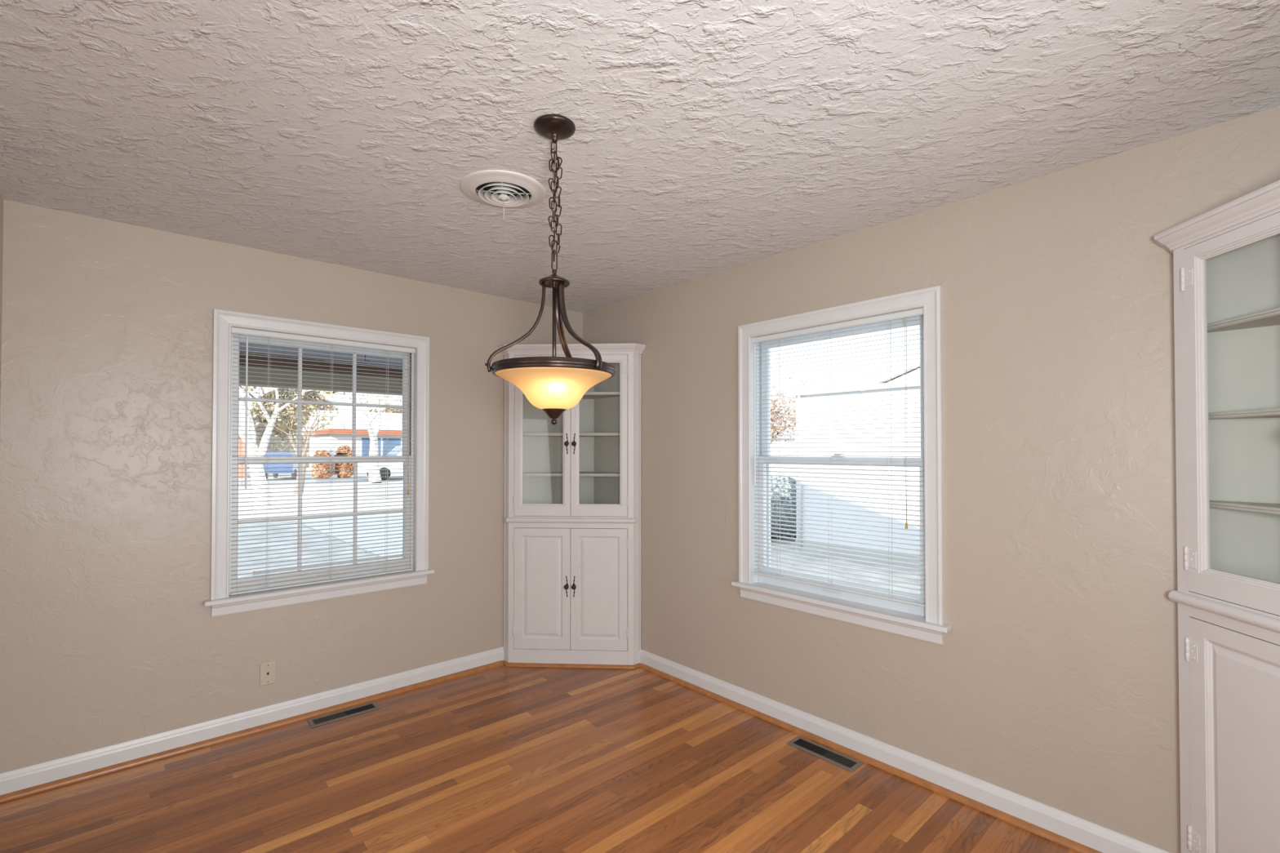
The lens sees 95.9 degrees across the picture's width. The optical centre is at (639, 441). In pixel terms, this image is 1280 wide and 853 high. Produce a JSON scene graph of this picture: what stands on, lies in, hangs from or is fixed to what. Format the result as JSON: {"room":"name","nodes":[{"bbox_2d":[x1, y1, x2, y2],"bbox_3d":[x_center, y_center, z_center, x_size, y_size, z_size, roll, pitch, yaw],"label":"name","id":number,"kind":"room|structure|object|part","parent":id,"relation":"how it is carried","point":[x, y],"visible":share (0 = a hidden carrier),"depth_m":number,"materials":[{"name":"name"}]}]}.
{"room":"dining room","nodes":[
{"label":"dining room","id":0,"kind":"room"},
{"bbox_2d":[0,192,3,413],"bbox_3d":[-1.302,0.206,0.802,0.120,2.440,4.035,1,-1,-42],"label":"wall","id":1,"kind":"structure","parent":0,"point":[1,196],"depth_m":2.33,"materials":[{"name":"beige paint"}]},
{"bbox_2d":[0,199,582,773],"bbox_3d":[-1.565,0.241,3.376,3.225,2.440,0.150,1,-1,-42],"label":"wall","id":2,"kind":"structure","parent":0,"point":[108,637],"depth_m":2.68,"materials":[{"name":"beige paint"}]},
{"bbox_2d":[0,660,502,802],"bbox_3d":[-1.748,1.447,3.061,2.255,0.021,0.021,1,-1,-42],"label":"trim","id":3,"kind":"structure","parent":2,"relation":"attached to","point":[61,782],"depth_m":2.80,"materials":[{"name":"brown wood"}]},
{"bbox_2d":[0,646,503,795],"bbox_3d":[-1.754,1.405,3.080,2.270,0.104,0.015,1,-1,-42],"label":"baseboard","id":4,"kind":"structure","parent":2,"relation":"attached to","point":[14,780],"depth_m":2.81,"materials":[{"name":"white paint"}]},
{"bbox_2d":[259,660,275,686],"bbox_3d":[-1.905,1.186,2.954,0.071,0.114,0.007,1,-1,-42],"label":"wall jack plate","id":5,"kind":"object","parent":2,"relation":"attached to","point":[267,670],"visible":1,"depth_m":2.95,"materials":[{"name":"beige plastic"}]},
{"bbox_2d":[203,309,435,617],"bbox_3d":[-1.736,0.106,3.215,1.116,1.496,0.245,1,-1,-42],"label":"window","id":6,"kind":"structure","parent":2,"relation":"in","point":[222,603],"depth_m":3.11,"materials":[{"name":"white paint"}]},
{"bbox_3d":[-1.706,0.779,3.172,1.116,0.022,0.155,1,-1,-42],"label":"sill","id":7,"kind":"part","parent":6,"relation":"part of","materials":[{"name":"white paint"}]},
{"bbox_3d":[-1.753,-0.227,3.237,0.903,0.683,0.028,1,-1,-42],"label":"sash","id":8,"kind":"part","parent":6,"relation":"part of","materials":[{"name":"white paint"}]},
{"bbox_3d":[-1.732,0.424,3.205,0.903,0.690,0.028,1,-1,-42],"label":"sash","id":9,"kind":"part","parent":6,"relation":"part of","materials":[{"name":"white paint"}]},
{"bbox_2d":[230,327,415,595],"bbox_3d":[-1.698,0.098,3.172,0.911,1.334,0.043,1,-1,-42],"label":"window blind","id":10,"kind":"object","parent":6,"relation":"attached to","point":[234,330],"visible":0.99,"depth_m":3.13,"materials":[{"name":"white plastic"}]},
{"bbox_3d":[-1.921,0.105,2.983,0.009,1.299,0.029,1,-1,-42],"label":"ladder cord","id":11,"kind":"part","parent":10,"relation":"part of","materials":[{"name":"white fabric"}]},
{"bbox_3d":[-1.703,0.761,3.168,0.897,0.010,0.023,1,-1,-42],"label":"rail","id":12,"kind":"part","parent":10,"relation":"part of","materials":[{"name":"white plastic"}]},
{"bbox_3d":[-1.700,0.107,3.180,0.009,1.299,0.029,1,-1,-42],"label":"ladder cord","id":13,"kind":"part","parent":10,"relation":"part of","materials":[{"name":"white fabric"}]},
{"bbox_3d":[-1.480,0.110,3.378,0.009,1.299,0.029,1,-1,-42],"label":"ladder cord","id":14,"kind":"part","parent":10,"relation":"part of","materials":[{"name":"white fabric"}]},
{"bbox_3d":[-1.381,-0.125,3.443,0.008,0.824,0.005,1,-1,-42],"label":"lift cord","id":15,"kind":"part","parent":10,"relation":"part of","materials":[{"name":"white fabric"}]},
{"bbox_3d":[-1.697,0.675,3.205,0.768,0.020,0.019,1,-1,-42],"label":"lift rail","id":16,"kind":"part","parent":6,"relation":"part of","materials":[{"name":"white paint"}]},
{"bbox_3d":[-1.773,0.101,3.255,0.915,1.338,0.007,1,-1,-42],"label":"storm frame","id":17,"kind":"part","parent":6,"relation":"part of","materials":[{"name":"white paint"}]},
{"bbox_2d":[0,664,1079,852],"bbox_3d":[-0.967,1.470,-0.436,7.700,0.120,6.900,1,-1,-42],"label":"floor","id":18,"kind":"structure","parent":0,"point":[502,758],"depth_m":2.40,"materials":[{"name":"brown wood"}]},
{"bbox_2d":[306,702,380,728],"bbox_3d":[-1.581,1.455,3.087,0.336,0.004,0.106,1,-1,-42],"label":"floor vent","id":19,"kind":"object","parent":18,"relation":"in","point":[342,714],"visible":1,"depth_m":3.08,"materials":[{"name":"brown metal"}]},
{"bbox_2d":[497,342,645,665],"bbox_3d":[-0.453,0.414,3.797,0.700,2.104,0.700,1,-1,-42],"label":"tall cabinet","id":20,"kind":"object","parent":18,"relation":"on","point":[572,485],"visible":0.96,"depth_m":3.78,"materials":[{"name":"white paint"}]},
{"bbox_3d":[-0.641,0.962,3.791,0.372,0.790,0.021,0,-1,3],"label":"panel door","id":21,"kind":"part","parent":20,"relation":"part of","materials":[{"name":"white paint"}]},
{"bbox_3d":[-0.641,-0.043,3.804,0.372,1.058,0.021,0,-1,3],"label":"glass door","id":22,"kind":"part","parent":20,"relation":"part of","materials":[{"name":"white paint"}]},
{"bbox_3d":[-0.443,0.395,3.989,0.902,1.950,0.376,0,-1,3],"label":"panel","id":23,"kind":"part","parent":20,"relation":"part of","materials":[{"name":"white wood"}]},
{"bbox_3d":[-0.480,0.945,3.758,0.031,0.138,0.028,0,-1,3],"label":"door handle","id":24,"kind":"part","parent":20,"relation":"part of","materials":[{"name":"metal"}]},
{"bbox_3d":[-0.480,0.011,3.771,0.031,0.138,0.028,0,-1,3],"label":"door handle","id":25,"kind":"part","parent":20,"relation":"part of","materials":[{"name":"metal"}]},
{"bbox_3d":[-0.455,0.513,3.767,0.860,0.034,0.022,0,-1,3],"label":"belly rail","id":26,"kind":"part","parent":20,"relation":"part of","materials":[{"name":"white paint"}]},
{"bbox_2d":[523,471,619,476],"bbox_3d":[-0.443,0.221,3.995,0.858,0.018,0.337,0,-1,3],"label":"shelf","id":27,"kind":"object","parent":20,"relation":"attached to","point":[525,473],"depth_m":3.84,"materials":[{"name":"white wood"}]},
{"bbox_2d":[523,432,619,436],"bbox_3d":[-0.443,-0.049,3.998,0.858,0.018,0.337,0,-1,3],"label":"shelf","id":28,"kind":"object","parent":20,"relation":"attached to","point":[525,434],"depth_m":3.84,"materials":[{"name":"white wood"}]},
{"bbox_2d":[523,391,619,399],"bbox_3d":[-0.443,-0.321,4.002,0.858,0.018,0.337,0,-1,3],"label":"shelf","id":29,"kind":"object","parent":20,"relation":"attached to","point":[588,395],"depth_m":3.89,"materials":[{"name":"white wood"}]},
{"bbox_3d":[-0.454,-0.610,3.796,0.988,0.055,0.093,0,-1,3],"label":"crown moulding","id":30,"kind":"part","parent":20,"relation":"part of","materials":[{"name":"white paint"}]},
{"bbox_2d":[502,660,640,669],"bbox_3d":[-0.454,1.458,3.778,0.933,0.019,0.060,0,-1,3],"label":"trim","id":31,"kind":"structure","parent":20,"relation":"attached to","point":[504,663],"depth_m":3.75,"materials":[{"name":"brown wood"}]},
{"bbox_3d":[-0.431,0.945,3.755,0.031,0.138,0.028,0,-1,3],"label":"door handle","id":32,"kind":"part","parent":20,"relation":"part of","materials":[{"name":"metal"}]},
{"bbox_3d":[-0.431,0.011,3.768,0.031,0.138,0.028,0,-1,3],"label":"door handle","id":33,"kind":"part","parent":20,"relation":"part of","materials":[{"name":"metal"}]},
{"bbox_3d":[-0.267,0.961,3.770,0.372,0.790,0.021,0,-1,3],"label":"panel door","id":34,"kind":"part","parent":20,"relation":"part of","materials":[{"name":"white paint"}]},
{"bbox_3d":[-0.267,-0.043,3.784,0.372,1.058,0.021,0,-1,3],"label":"glass door","id":35,"kind":"part","parent":20,"relation":"part of","materials":[{"name":"white paint"}]},
{"bbox_2d":[786,735,863,772],"bbox_3d":[0.858,1.449,2.692,0.106,0.004,0.336,1,-1,-42],"label":"floor vent","id":36,"kind":"object","parent":18,"relation":"in","point":[837,758],"visible":1,"depth_m":2.68,"materials":[{"name":"brown metal"}]},
{"bbox_2d":[1153,179,1279,852],"bbox_3d":[1.690,0.382,1.407,0.700,2.104,0.700,1,-1,-42],"label":"tall cabinet","id":37,"kind":"object","parent":18,"relation":"on","point":[1226,257],"visible":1,"depth_m":1.73,"materials":[{"name":"white paint"}]},
{"bbox_3d":[1.674,-0.643,1.421,0.093,0.055,0.988,0,-1,3],"label":"crown moulding","id":38,"kind":"part","parent":37,"relation":"part of","materials":[{"name":"white paint"}]},
{"bbox_3d":[1.661,0.481,1.407,0.022,0.034,0.860,0,-1,3],"label":"belly rail","id":39,"kind":"part","parent":37,"relation":"part of","materials":[{"name":"white paint"}]},
{"bbox_3d":[1.691,-0.073,1.600,0.021,1.058,0.372,0,-1,3],"label":"glass door","id":40,"kind":"part","parent":37,"relation":"part of","materials":[{"name":"white paint"}]},
{"bbox_3d":[1.691,0.932,1.587,0.021,0.790,0.372,0,-1,3],"label":"panel door","id":41,"kind":"part","parent":37,"relation":"part of","materials":[{"name":"white paint"}]},
{"bbox_3d":[1.881,0.359,1.396,0.376,1.950,0.902,0,-1,3],"label":"panel","id":42,"kind":"part","parent":37,"relation":"part of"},
{"bbox_2d":[1207,307,1279,333],"bbox_3d":[1.885,-0.356,1.406,0.337,0.018,0.858,0,-1,3],"label":"shelf","id":43,"kind":"object","parent":37,"relation":"attached to","point":[1267,321],"depth_m":1.70,"materials":[{"name":"white wood"}]},
{"bbox_2d":[1208,408,1279,419],"bbox_3d":[1.885,-0.085,1.402,0.337,0.018,0.858,0,-1,3],"label":"shelf","id":44,"kind":"object","parent":37,"relation":"attached to","point":[1215,413],"depth_m":1.70,"materials":[{"name":"white wood"}]},
{"bbox_2d":[1209,500,1279,515],"bbox_3d":[1.885,0.185,1.399,0.337,0.018,0.858,0,-1,3],"label":"shelf","id":45,"kind":"object","parent":37,"relation":"attached to","point":[1260,507],"depth_m":1.70,"materials":[{"name":"white wood"}]},
{"bbox_2d":[0,0,1279,312],"bbox_3d":[-0.967,-1.055,-0.401,7.700,0.050,6.900,1,-1,-42],"label":"ceiling","id":46,"kind":"structure","parent":0,"point":[709,137],"depth_m":1.73,"materials":[{"name":"white paint"}]},
{"bbox_2d":[460,169,546,219],"bbox_3d":[-0.536,-0.935,2.271,0.328,0.118,0.328,1,-1,-42],"label":"ceiling vent","id":47,"kind":"object","parent":46,"relation":"in","point":[502,188],"visible":1,"depth_m":2.23,"materials":[{"name":"white metal"}]},
{"bbox_2d":[484,114,616,424],"bbox_3d":[-0.269,-0.527,1.823,0.389,0.946,0.404,0,-1,5],"label":"pendant light","id":48,"kind":"object","parent":46,"relation":"hanging from","point":[554,385],"visible":1,"depth_m":1.75,"materials":[{"name":"brown metal"}]},
{"bbox_3d":[-0.380,-0.355,1.776,0.177,0.289,0.020,0,-1,-18],"label":"arm","id":49,"kind":"part","parent":48,"relation":"part of","materials":[{"name":"brown metal"}]},
{"bbox_3d":[-0.269,-0.158,1.810,0.364,0.116,0.364,1,-1,-42],"label":"lamp shade","id":50,"kind":"part","parent":48,"relation":"part of","materials":[{"name":"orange glass"}]},
{"bbox_3d":[-0.269,-0.752,1.819,0.008,0.401,0.013,0,-1,-16],"label":"power cord","id":51,"kind":"part","parent":48,"relation":"part of","materials":[{"name":"brown metal"}]},
{"bbox_3d":[-0.269,-0.305,1.812,0.012,0.370,0.012,1,-1,-42],"label":"rod","id":52,"kind":"part","parent":48,"relation":"part of","materials":[{"name":"brown metal"}]},
{"bbox_3d":[-0.267,-0.770,1.820,0.043,0.314,0.024,0,-1,14],"label":"slack chain","id":53,"kind":"part","parent":48,"relation":"part of","materials":[{"name":"brown metal"}]},
{"bbox_3d":[-0.267,-0.744,1.816,0.029,0.411,0.020,0,-1,19],"label":"chain","id":54,"kind":"part","parent":48,"relation":"part of","materials":[{"name":"brown metal"}]},
{"bbox_3d":[-0.246,-0.353,1.928,0.020,0.289,0.177,0,-1,12],"label":"arm","id":55,"kind":"part","parent":48,"relation":"part of","materials":[{"name":"brown metal"}]},
{"bbox_3d":[-0.182,-0.356,1.736,0.177,0.289,0.020,-1,-1,42],"label":"arm","id":56,"kind":"part","parent":48,"relation":"part of","materials":[{"name":"brown metal"}]},
{"bbox_2d":[582,105,1279,852],"bbox_3d":[0.986,0.234,2.833,0.150,2.440,4.065,1,-1,-42],"label":"wall","id":57,"kind":"structure","parent":0,"point":[1053,682],"depth_m":2.22,"materials":[{"name":"beige paint"}]},
{"bbox_2d":[731,285,951,644],"bbox_3d":[0.964,0.102,2.849,0.245,1.496,1.116,1,-1,-42],"label":"window","id":58,"kind":"structure","parent":57,"relation":"in","point":[926,624],"depth_m":2.71,"materials":[{"name":"white paint"}]},
{"bbox_3d":[1.004,0.096,2.885,0.007,1.338,0.915,1,-1,-42],"label":"storm frame","id":59,"kind":"part","parent":58,"relation":"part of","materials":[{"name":"white plastic"}]},
{"bbox_3d":[1.036,0.096,2.914,0.030,1.478,1.060,1,-1,-42],"label":"exterior casing","id":60,"kind":"part","parent":58,"relation":"part of","materials":[{"name":"white paint"}]},
{"bbox_2d":[751,307,924,607],"bbox_3d":[0.921,0.069,2.812,0.043,1.286,0.911,1,-1,-42],"label":"window blind","id":61,"kind":"object","parent":58,"relation":"attached to","point":[917,312],"visible":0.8,"depth_m":2.76,"materials":[{"name":"white plastic"}]},
{"bbox_3d":[0.731,0.081,3.033,0.029,1.250,0.009,1,-1,-42],"label":"ladder cord","id":62,"kind":"part","parent":61,"relation":"part of","materials":[{"name":"white fabric"}]},
{"bbox_3d":[0.929,0.078,2.813,0.029,1.250,0.009,1,-1,-42],"label":"ladder cord","id":63,"kind":"part","parent":61,"relation":"part of","materials":[{"name":"white fabric"}]},
{"bbox_3d":[0.926,0.707,2.807,0.023,0.010,0.897,1,-1,-42],"label":"rail","id":64,"kind":"part","parent":61,"relation":"part of","materials":[{"name":"white plastic"}]},
{"bbox_3d":[1.127,0.075,2.593,0.029,1.250,0.009,1,-1,-42],"label":"ladder cord","id":65,"kind":"part","parent":61,"relation":"part of","materials":[{"name":"white fabric"}]},
{"bbox_3d":[1.164,-0.100,2.524,0.005,0.899,0.008,1,-1,-42],"label":"lift cord","id":66,"kind":"part","parent":61,"relation":"part of","materials":[{"name":"white fabric"}]},
{"bbox_3d":[0.930,0.774,2.810,0.155,0.022,1.116,1,-1,-42],"label":"sill","id":67,"kind":"part","parent":58,"relation":"part of","materials":[{"name":"white paint"}]},
{"bbox_3d":[0.958,0.419,2.840,0.028,0.690,0.903,1,-1,-42],"label":"sash","id":68,"kind":"part","parent":58,"relation":"part of","materials":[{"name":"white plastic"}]},
{"bbox_3d":[0.982,-0.232,2.870,0.028,0.683,0.903,1,-1,-42],"label":"sash","id":69,"kind":"part","parent":58,"relation":"part of","materials":[{"name":"white plastic"}]},
{"bbox_2d":[639,663,1102,852],"bbox_3d":[0.861,1.443,2.805,0.021,0.021,2.575,1,-1,-42],"label":"trim","id":70,"kind":"structure","parent":57,"relation":"attached to","point":[1039,831],"depth_m":2.51,"materials":[{"name":"brown wood"}]},
{"bbox_2d":[640,649,1170,852],"bbox_3d":[0.875,1.402,2.818,0.015,0.104,2.605,1,-1,-42],"label":"baseboard","id":71,"kind":"structure","parent":57,"relation":"attached to","point":[1102,839],"depth_m":2.43,"materials":[{"name":"white paint"}]},
{"label":"outside","id":72,"kind":"structure","parent":0,"visible":0},
{"bbox_2d":[238,488,403,559],"bbox_3d":[-8.425,2.150,17.615,4.100,0.012,26.650,1,-1,-42],"label":"driveway","id":73,"kind":"structure","parent":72,"point":[243,495],"depth_m":17.39,"materials":[{"name":"concrete"}]},
{"bbox_2d":[248,389,346,493],"bbox_3d":[-14.806,-0.149,25.402,3.658,4.888,3.965,0,-1,14],"label":"tree","id":74,"kind":"object","parent":73,"relation":"on","point":[295,447],"visible":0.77,"depth_m":25.15,"materials":[{"name":"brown plant"}]},
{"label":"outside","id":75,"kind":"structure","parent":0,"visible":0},
{"bbox_2d":[237,464,919,593],"bbox_3d":[-5.943,2.515,32.896,150.000,0.300,170.000,1,-1,-42],"label":"ground","id":76,"kind":"structure","parent":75,"point":[282,477],"depth_m":11.06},
{"bbox_2d":[238,404,256,478],"bbox_3d":[-33.808,-0.172,37.501,13.600,5.200,9.000,1,-1,-42],"label":"brick house","id":77,"kind":"structure","parent":76,"relation":"on","point":[241,446],"depth_m":38.63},
{"bbox_2d":[262,452,297,479],"bbox_3d":[-23.697,1.563,38.483,1.836,1.758,4.408,0,-1,-21],"label":"car","id":78,"kind":"object","parent":76,"relation":"on","point":[282,467],"visible":0.46,"depth_m":36.65,"materials":[{"name":"blue paint"}]},
{"bbox_2d":[239,355,337,405],"bbox_3d":[-47.464,-6.250,69.164,20.957,18.270,15.891,1,-1,-42],"label":"tree","id":79,"kind":"object","parent":76,"relation":"on","point":[261,388],"visible":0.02,"depth_m":73.16,"materials":[{"name":"grey plant"}]},
{"bbox_2d":[249,387,338,466],"bbox_3d":[-39.707,-1.790,67.191,10.418,9.248,5.303,1,-1,-42],"label":"tree mass","id":80,"kind":"object","parent":76,"relation":"on","point":[277,443],"visible":0.28,"depth_m":64.72,"materials":[{"name":"beige plant"}]},
{"bbox_2d":[238,352,351,511],"bbox_3d":[-11.839,-0.834,17.972,5.163,6.047,4.988,1,-1,-42],"label":"tree","id":81,"kind":"object","parent":76,"relation":"on","point":[253,446],"visible":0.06,"depth_m":17.91,"materials":[{"name":"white plant"}]},
{"bbox_2d":[239,342,402,395],"bbox_3d":[-3.192,0.590,3.257,6.300,2.740,1.750,1,-1,-42],"label":"porch roof","id":82,"kind":"object","parent":76,"relation":"on","point":[264,383],"visible":0.02,"depth_m":4.68,"materials":[{"name":"grey paint"}]},
{"bbox_3d":[-3.709,-0.641,3.851,6.300,0.090,0.120,1,-1,-42],"label":"beam trim","id":83,"kind":"part","parent":82,"relation":"part of","materials":[{"name":"brown paint"}]},
{"bbox_2d":[310,448,334,478],"bbox_3d":[-21.007,1.438,38.201,1.432,1.999,1.510,1,-1,-42],"label":"bush","id":84,"kind":"object","parent":76,"relation":"on","point":[327,467],"visible":0.56,"depth_m":37.86,"materials":[{"name":"orange plant"}]},
{"bbox_2d":[333,444,353,477],"bbox_3d":[-20.186,1.314,39.498,1.444,2.283,1.468,1,-1,-42],"label":"bush","id":85,"kind":"object","parent":76,"relation":"on","point":[348,451],"visible":0.53,"depth_m":39.11,"materials":[{"name":"orange plant"}]},
{"bbox_2d":[301,409,402,470],"bbox_3d":[-21.609,-0.058,60.523,22.500,5.600,10.000,1,-1,-42],"label":"house","id":86,"kind":"structure","parent":76,"relation":"on","point":[324,434],"depth_m":52.74,"materials":[{"name":"white paint"}]},
{"bbox_2d":[324,391,402,483],"bbox_3d":[-15.883,-1.336,33.974,4.787,7.600,6.733,0,-1,-16],"label":"tree","id":87,"kind":"object","parent":76,"relation":"on","point":[367,417],"visible":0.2,"depth_m":33.43,"materials":[{"name":"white plant"}]},
{"bbox_2d":[365,407,402,413],"bbox_3d":[-32.746,-0.923,77.501,12.471,7.794,5.363,1,-1,-42],"label":"tree mass","id":88,"kind":"object","parent":76,"relation":"on","point":[390,410],"visible":0.03,"depth_m":76.16,"materials":[{"name":"beige plant"}]},
{"bbox_2d":[770,427,795,479],"bbox_3d":[3.941,0.408,32.385,8.600,3.900,6.600,1,-1,-42],"label":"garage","id":89,"kind":"structure","parent":76,"relation":"on","point":[793,442],"depth_m":32.03,"materials":[{"name":"white"}]},
{"bbox_2d":[770,475,796,537],"bbox_3d":[2.991,1.422,13.218,2.770,1.348,2.403,1,-1,-42],"label":"shrub","id":90,"kind":"object","parent":76,"relation":"on","point":[771,477],"visible":0.12,"depth_m":12.33,"materials":[{"name":"green plant"}]},
{"bbox_2d":[770,363,819,449],"bbox_3d":[3.994,-0.270,20.035,5.599,4.966,4.070,1,-1,-34],"label":"tree","id":91,"kind":"object","parent":76,"relation":"on","point":[785,420],"visible":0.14,"depth_m":19.73,"materials":[{"name":"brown plant"}]},
{"bbox_2d":[790,360,920,568],"bbox_3d":[10.812,-0.580,8.003,8.130,5.210,14.900,1,-1,-42],"label":"neighbor house","id":92,"kind":"structure","parent":76,"relation":"on","point":[805,394],"depth_m":9.93,"materials":[{"name":"white"}]},
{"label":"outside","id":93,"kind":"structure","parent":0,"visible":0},
{"bbox_2d":[238,483,403,491],"bbox_3d":[-8.880,2.402,36.175,150.000,0.015,1.600,1,-1,-42],"label":"sidewalk","id":94,"kind":"structure","parent":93,"point":[388,484],"depth_m":29.62,"materials":[{"name":"concrete"}]},
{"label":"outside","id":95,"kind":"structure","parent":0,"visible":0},
{"bbox_2d":[238,476,403,486],"bbox_3d":[-13.052,2.468,40.828,150.000,0.010,5.700,1,-1,-42],"label":"street","id":96,"kind":"structure","parent":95,"point":[400,478],"depth_m":35.12,"materials":[{"name":"grey asphalt"}]},
{"bbox_2d":[357,446,403,479],"bbox_3d":[-15.536,1.363,38.146,5.336,2.128,2.223,1,-1,-42],"label":"car","id":97,"kind":"object","parent":96,"relation":"on","point":[395,451],"visible":0.21,"depth_m":36.62,"materials":[{"name":"white paint"}]}
]}

